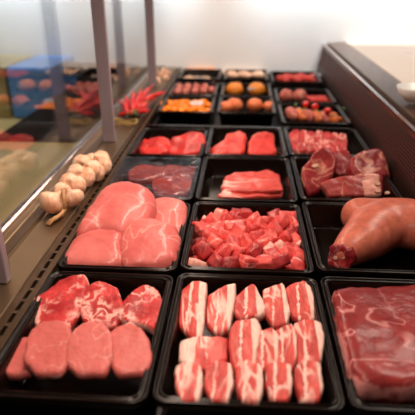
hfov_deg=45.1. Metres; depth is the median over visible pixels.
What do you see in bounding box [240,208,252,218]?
diced pork
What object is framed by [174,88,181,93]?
meatball
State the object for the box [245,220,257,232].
diced pork
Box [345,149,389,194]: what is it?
pork chop
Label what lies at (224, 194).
bacon rasher
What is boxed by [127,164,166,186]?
meat
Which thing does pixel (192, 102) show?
price tag
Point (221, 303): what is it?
slice
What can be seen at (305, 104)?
cherry tomato
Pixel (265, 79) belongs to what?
food tray
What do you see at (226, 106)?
patty
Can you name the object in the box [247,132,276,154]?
steak
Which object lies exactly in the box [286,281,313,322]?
slice
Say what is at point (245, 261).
diced pork
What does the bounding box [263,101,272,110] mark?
patty
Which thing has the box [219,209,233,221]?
diced pork
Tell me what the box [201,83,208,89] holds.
meatball
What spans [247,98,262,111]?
patty
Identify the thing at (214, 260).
diced pork
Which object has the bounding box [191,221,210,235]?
diced pork
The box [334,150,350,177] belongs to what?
pork chop
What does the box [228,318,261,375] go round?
slice
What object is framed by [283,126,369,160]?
food tray
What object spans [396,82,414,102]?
bowl
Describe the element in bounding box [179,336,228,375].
slice
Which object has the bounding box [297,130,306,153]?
slice
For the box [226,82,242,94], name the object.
orange
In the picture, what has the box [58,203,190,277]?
food tray
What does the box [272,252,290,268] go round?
diced pork
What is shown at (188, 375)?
slice
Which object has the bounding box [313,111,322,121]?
roll
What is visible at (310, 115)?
roll
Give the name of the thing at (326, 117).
roll
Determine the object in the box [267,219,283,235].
diced pork
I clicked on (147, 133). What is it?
food tray
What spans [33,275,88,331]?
steak
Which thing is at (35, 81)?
box
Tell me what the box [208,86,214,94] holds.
meatball
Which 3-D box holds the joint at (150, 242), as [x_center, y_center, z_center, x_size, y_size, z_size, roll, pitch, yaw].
[-0.125,0.085,1.085,0.136,0.078,0.171,0,25,1]
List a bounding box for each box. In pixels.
[0,55,34,117]
[7,55,76,117]
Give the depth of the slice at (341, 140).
1.74 m
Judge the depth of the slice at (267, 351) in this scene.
0.77 m
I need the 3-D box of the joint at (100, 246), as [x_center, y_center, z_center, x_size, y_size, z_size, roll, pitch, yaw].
[-0.233,0.096,1.076,0.133,0.066,0.132,0,25,0]
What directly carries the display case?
on the floor
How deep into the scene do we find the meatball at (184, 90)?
2.50 m
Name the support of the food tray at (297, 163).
on the display case
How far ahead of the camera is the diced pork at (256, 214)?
1.18 m
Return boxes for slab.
[331,285,414,404]
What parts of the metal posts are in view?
post, post, glass pane, post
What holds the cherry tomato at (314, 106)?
on the roll at (318, 116)
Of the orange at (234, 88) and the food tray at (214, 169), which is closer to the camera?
the food tray at (214, 169)
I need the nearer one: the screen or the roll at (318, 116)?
the roll at (318, 116)
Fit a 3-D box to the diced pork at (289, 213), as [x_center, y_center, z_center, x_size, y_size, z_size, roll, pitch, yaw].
[0.191,0.026,1.213,0.051,0.032,0.038,-1,25,-2]
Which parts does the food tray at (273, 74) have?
red strip, red strip, red strip, red strip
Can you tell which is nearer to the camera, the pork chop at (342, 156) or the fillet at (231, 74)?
the pork chop at (342, 156)
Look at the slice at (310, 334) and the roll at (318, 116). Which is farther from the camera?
the roll at (318, 116)
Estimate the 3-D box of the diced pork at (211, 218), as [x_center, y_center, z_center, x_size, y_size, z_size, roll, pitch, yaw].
[0.013,0.039,1.190,0.042,0.042,0.052,-13,28,-26]
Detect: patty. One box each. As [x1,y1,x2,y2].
[220,101,231,111]
[228,98,242,111]
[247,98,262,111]
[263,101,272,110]
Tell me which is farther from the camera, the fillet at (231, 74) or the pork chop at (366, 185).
the fillet at (231, 74)
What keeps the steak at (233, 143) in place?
in the food tray at (216, 134)
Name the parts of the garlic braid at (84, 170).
bulb, bulb, bulb, bulb, bulb, bulb, bulb, bulb, bulb, bulb, bulb, bulb, bulb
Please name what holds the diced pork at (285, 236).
on the diced pork
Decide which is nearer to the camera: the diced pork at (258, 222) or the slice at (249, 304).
the slice at (249, 304)
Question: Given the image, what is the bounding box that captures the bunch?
[114,84,166,125]
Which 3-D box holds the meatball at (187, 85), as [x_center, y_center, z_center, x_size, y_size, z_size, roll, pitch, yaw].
[-0.103,-0.629,2.614,0.044,0.040,0.045,-9,27,-18]
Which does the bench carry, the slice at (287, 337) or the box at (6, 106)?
the box at (6, 106)
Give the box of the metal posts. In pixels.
[0,0,156,283]
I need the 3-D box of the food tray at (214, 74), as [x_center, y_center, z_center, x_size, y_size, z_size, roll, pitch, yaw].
[-0.039,-0.734,2.861,0.233,0.064,0.297,2,25,4]
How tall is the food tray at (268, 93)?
0.064 m
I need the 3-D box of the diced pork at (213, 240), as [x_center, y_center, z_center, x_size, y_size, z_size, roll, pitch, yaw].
[0.022,0.079,1.088,0.043,0.047,0.044,22,33,38]
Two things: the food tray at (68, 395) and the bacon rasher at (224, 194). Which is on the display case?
the food tray at (68, 395)
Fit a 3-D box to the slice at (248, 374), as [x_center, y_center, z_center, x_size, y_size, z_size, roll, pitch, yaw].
[0.059,0.251,0.713,0.041,0.032,0.072,3,26,7]
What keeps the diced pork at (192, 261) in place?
in the food tray at (201, 208)
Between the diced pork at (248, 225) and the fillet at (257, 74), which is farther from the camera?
the fillet at (257, 74)
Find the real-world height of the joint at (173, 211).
0.068 m
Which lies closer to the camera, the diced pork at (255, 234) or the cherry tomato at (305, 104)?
the diced pork at (255, 234)
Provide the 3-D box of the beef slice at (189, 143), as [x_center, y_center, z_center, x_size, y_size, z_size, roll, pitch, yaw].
[-0.074,-0.212,1.722,0.139,0.069,0.130,-1,25,-3]
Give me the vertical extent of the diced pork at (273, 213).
0.045 m
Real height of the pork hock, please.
0.115 m
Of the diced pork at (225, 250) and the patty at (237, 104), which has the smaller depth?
the diced pork at (225, 250)
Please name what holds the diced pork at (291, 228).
on the diced pork
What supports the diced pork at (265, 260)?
on the diced pork
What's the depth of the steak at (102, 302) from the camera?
0.89 m
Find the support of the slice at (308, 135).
in the food tray at (356, 144)
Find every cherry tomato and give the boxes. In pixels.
[302,101,308,107]
[311,103,318,109]
[324,107,330,113]
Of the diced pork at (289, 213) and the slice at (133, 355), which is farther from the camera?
the diced pork at (289, 213)
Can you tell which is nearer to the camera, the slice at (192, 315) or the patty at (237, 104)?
the slice at (192, 315)
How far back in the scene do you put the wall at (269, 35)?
2.93 m
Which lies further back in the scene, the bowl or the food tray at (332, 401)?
the bowl
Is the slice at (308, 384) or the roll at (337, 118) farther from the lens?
the roll at (337, 118)
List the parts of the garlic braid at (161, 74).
bulb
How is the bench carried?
on the floor
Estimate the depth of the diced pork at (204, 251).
1.04 m
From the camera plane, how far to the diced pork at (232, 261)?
1.00 m
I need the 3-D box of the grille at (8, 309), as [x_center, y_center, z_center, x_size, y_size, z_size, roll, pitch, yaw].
[-0.267,-0.228,1.732,0.034,0.006,2.880,2,25,4]
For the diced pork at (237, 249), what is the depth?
1.05 m
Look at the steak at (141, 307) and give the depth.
0.89 m
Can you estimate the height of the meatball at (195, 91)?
0.040 m
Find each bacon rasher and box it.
[217,189,282,198]
[221,176,282,193]
[227,169,280,180]
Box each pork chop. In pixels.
[301,147,336,196]
[319,174,380,198]
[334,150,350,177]
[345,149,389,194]
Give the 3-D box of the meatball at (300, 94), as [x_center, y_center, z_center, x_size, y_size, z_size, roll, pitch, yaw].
[0.446,-0.540,2.418,0.068,0.064,0.069,-16,30,-30]
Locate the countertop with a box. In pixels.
[346,41,414,82]
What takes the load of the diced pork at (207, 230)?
on the diced pork
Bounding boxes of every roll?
[285,107,297,120]
[295,108,306,121]
[304,109,314,121]
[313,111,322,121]
[321,111,329,122]
[330,112,339,122]
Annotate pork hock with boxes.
[328,198,414,267]
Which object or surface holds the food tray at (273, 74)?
on the display case
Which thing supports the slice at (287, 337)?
in the food tray at (332, 401)
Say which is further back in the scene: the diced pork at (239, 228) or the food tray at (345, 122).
the food tray at (345, 122)
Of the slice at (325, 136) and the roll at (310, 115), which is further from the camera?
the roll at (310, 115)
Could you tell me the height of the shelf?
0.945 m
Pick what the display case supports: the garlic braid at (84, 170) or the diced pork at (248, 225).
the garlic braid at (84, 170)
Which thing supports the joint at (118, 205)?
in the food tray at (62, 264)
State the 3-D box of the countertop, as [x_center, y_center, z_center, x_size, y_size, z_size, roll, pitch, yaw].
[1.029,-0.312,1.596,0.660,0.058,2.882,2,25,4]
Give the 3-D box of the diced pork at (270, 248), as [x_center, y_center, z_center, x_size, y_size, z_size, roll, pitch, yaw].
[0.133,0.101,1.050,0.043,0.044,0.056,-21,33,-38]
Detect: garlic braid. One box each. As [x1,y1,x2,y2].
[38,150,111,225]
[156,68,170,84]
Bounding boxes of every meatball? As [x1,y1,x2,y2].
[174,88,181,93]
[182,88,189,93]
[183,83,191,89]
[191,88,198,94]
[192,83,200,89]
[199,87,206,94]
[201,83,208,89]
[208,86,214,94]
[279,89,292,100]
[293,89,306,100]
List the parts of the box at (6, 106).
box lid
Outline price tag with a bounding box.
[191,101,202,104]
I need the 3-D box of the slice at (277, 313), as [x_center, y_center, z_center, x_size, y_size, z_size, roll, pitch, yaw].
[0.124,0.179,0.899,0.046,0.046,0.095,0,25,-1]
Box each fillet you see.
[222,71,238,78]
[238,71,251,78]
[251,71,263,78]
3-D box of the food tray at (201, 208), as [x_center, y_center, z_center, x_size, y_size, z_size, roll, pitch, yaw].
[0.088,0.085,1.136,0.267,0.064,0.320,2,25,4]
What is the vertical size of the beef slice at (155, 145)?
0.059 m
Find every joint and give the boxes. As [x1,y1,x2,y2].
[65,229,121,265]
[76,181,156,236]
[119,218,180,269]
[155,197,186,238]
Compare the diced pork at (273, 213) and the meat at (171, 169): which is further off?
the meat at (171, 169)
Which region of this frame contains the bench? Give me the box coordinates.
[0,116,23,133]
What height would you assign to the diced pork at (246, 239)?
0.048 m
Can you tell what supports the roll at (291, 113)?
in the food tray at (345, 122)
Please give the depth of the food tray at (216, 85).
2.56 m
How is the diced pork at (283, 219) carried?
on the diced pork
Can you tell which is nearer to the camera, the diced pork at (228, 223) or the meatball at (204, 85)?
the diced pork at (228, 223)
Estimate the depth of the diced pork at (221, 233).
1.10 m
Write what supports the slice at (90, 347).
in the food tray at (68, 395)
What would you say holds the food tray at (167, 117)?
on the display case
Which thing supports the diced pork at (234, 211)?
on the diced pork
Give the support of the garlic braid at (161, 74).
on the display case
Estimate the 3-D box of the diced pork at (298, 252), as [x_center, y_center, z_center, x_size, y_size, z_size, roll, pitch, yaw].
[0.193,0.107,1.051,0.046,0.044,0.037,6,26,13]
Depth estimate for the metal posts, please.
2.14 m
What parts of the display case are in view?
panel, rail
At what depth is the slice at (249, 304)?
0.89 m
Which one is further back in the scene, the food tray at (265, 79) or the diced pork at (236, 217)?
the food tray at (265, 79)
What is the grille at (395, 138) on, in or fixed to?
attached to the display case
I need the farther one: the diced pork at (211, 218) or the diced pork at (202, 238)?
the diced pork at (211, 218)
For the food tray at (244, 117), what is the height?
0.064 m
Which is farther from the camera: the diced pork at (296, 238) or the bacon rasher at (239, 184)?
the bacon rasher at (239, 184)
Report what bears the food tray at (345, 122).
on the display case
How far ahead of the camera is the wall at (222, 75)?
3.05 m
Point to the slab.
(375, 331)
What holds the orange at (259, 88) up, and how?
in the food tray at (268, 93)
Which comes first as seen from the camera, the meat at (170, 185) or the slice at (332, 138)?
the meat at (170, 185)
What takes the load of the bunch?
on the display case
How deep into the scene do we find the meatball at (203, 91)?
2.51 m
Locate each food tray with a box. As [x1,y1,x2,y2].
[0,271,173,414]
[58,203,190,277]
[107,156,200,203]
[128,128,207,158]
[152,273,344,414]
[157,95,215,124]
[168,82,218,96]
[178,69,221,82]
[180,201,313,277]
[195,156,297,204]
[205,127,287,158]
[217,96,275,126]
[220,83,271,96]
[224,69,268,82]
[270,71,322,84]
[274,88,336,104]
[277,103,350,127]
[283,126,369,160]
[291,157,402,207]
[302,202,414,283]
[320,276,414,414]
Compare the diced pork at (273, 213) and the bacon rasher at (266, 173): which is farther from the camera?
the bacon rasher at (266, 173)
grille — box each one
[0,68,181,351]
[319,48,414,184]
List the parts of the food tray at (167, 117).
marinated strip, marinated strip, marinated strip, marinated strip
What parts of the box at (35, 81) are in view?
door panel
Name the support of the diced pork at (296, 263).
on the diced pork
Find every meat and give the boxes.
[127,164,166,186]
[151,174,195,197]
[165,165,201,178]
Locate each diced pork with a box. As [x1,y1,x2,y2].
[188,258,208,266]
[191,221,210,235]
[192,237,205,254]
[193,241,214,261]
[201,227,216,239]
[204,212,220,222]
[205,232,224,248]
[206,252,221,266]
[209,221,224,230]
[213,207,224,218]
[215,243,232,257]
[216,228,231,239]
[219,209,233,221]
[221,255,239,267]
[224,233,240,246]
[225,219,246,230]
[229,208,242,215]
[229,243,246,255]
[230,222,248,235]
[233,215,243,219]
[239,253,258,267]
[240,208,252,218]
[240,233,253,248]
[244,242,263,257]
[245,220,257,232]
[247,211,259,223]
[249,229,264,239]
[252,217,267,229]
[253,254,274,268]
[254,235,272,245]
[258,229,277,241]
[259,216,274,224]
[262,241,280,255]
[267,208,279,216]
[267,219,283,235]
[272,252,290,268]
[273,240,284,249]
[274,213,289,229]
[278,210,295,217]
[278,229,292,241]
[280,244,292,268]
[284,241,300,248]
[284,255,304,269]
[285,224,297,233]
[288,216,298,226]
[290,232,300,245]
[292,245,303,261]
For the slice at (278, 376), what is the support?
in the food tray at (332, 401)
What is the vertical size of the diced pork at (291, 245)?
0.043 m
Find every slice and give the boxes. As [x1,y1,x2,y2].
[6,337,32,380]
[23,320,71,379]
[66,321,113,379]
[111,322,152,379]
[139,136,170,153]
[167,132,205,155]
[174,361,202,401]
[179,281,207,338]
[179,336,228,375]
[204,360,233,403]
[206,284,235,337]
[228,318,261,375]
[234,284,265,321]
[235,360,262,404]
[256,328,278,375]
[263,283,290,330]
[265,361,292,401]
[276,324,296,374]
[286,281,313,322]
[289,129,298,153]
[294,319,323,364]
[294,360,322,403]
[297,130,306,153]
[305,131,314,153]
[313,130,322,153]
[321,132,330,148]
[328,132,337,152]
[336,133,346,150]
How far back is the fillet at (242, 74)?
2.93 m
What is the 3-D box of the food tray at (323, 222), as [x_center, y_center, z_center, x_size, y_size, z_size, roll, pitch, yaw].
[0.361,0.086,1.133,0.267,0.064,0.324,2,25,4]
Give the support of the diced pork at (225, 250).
on the diced pork
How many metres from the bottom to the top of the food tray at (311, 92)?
0.064 m
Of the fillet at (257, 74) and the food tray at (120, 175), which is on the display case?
the food tray at (120, 175)
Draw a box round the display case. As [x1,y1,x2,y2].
[0,42,414,414]
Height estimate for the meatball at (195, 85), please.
0.041 m
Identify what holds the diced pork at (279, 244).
on the diced pork
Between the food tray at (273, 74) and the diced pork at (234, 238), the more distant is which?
the food tray at (273, 74)
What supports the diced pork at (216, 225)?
on the diced pork
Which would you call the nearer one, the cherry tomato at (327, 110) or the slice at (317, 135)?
the slice at (317, 135)
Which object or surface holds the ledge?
on the floor
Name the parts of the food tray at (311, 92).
meat strip, meat strip, meat strip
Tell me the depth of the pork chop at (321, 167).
1.46 m
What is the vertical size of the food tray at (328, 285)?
0.064 m
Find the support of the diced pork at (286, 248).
on the diced pork
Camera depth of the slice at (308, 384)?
0.70 m
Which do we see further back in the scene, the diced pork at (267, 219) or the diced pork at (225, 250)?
the diced pork at (267, 219)
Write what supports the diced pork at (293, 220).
on the diced pork
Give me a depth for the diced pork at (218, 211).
1.20 m
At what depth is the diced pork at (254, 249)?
1.04 m
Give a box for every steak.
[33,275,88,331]
[80,281,123,331]
[121,285,161,334]
[212,131,246,153]
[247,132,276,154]
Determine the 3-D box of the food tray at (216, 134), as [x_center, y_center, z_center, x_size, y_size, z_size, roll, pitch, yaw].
[0.133,-0.204,1.745,0.267,0.064,0.319,2,25,4]
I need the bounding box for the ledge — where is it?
[0,142,77,222]
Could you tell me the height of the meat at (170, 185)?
0.032 m
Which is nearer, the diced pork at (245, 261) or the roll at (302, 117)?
the diced pork at (245, 261)
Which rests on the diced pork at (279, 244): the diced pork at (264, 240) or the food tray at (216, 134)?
the diced pork at (264, 240)
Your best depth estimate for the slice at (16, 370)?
0.76 m
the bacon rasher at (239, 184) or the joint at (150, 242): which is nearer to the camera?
the joint at (150, 242)
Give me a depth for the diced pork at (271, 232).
1.10 m
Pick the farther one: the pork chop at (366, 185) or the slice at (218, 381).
the pork chop at (366, 185)
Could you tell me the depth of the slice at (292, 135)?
1.77 m
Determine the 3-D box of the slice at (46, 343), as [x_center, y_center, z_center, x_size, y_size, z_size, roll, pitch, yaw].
[-0.245,0.220,0.775,0.075,0.035,0.110,-5,26,-11]
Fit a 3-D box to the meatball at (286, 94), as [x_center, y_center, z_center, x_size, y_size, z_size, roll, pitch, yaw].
[0.381,-0.540,2.418,0.070,0.064,0.072,2,25,4]
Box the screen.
[63,62,113,77]
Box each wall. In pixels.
[0,0,414,72]
[176,72,270,80]
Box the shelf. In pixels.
[0,76,114,142]
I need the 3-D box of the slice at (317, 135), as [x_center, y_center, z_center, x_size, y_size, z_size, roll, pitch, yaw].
[0.388,-0.227,1.764,0.041,0.064,0.129,4,26,9]

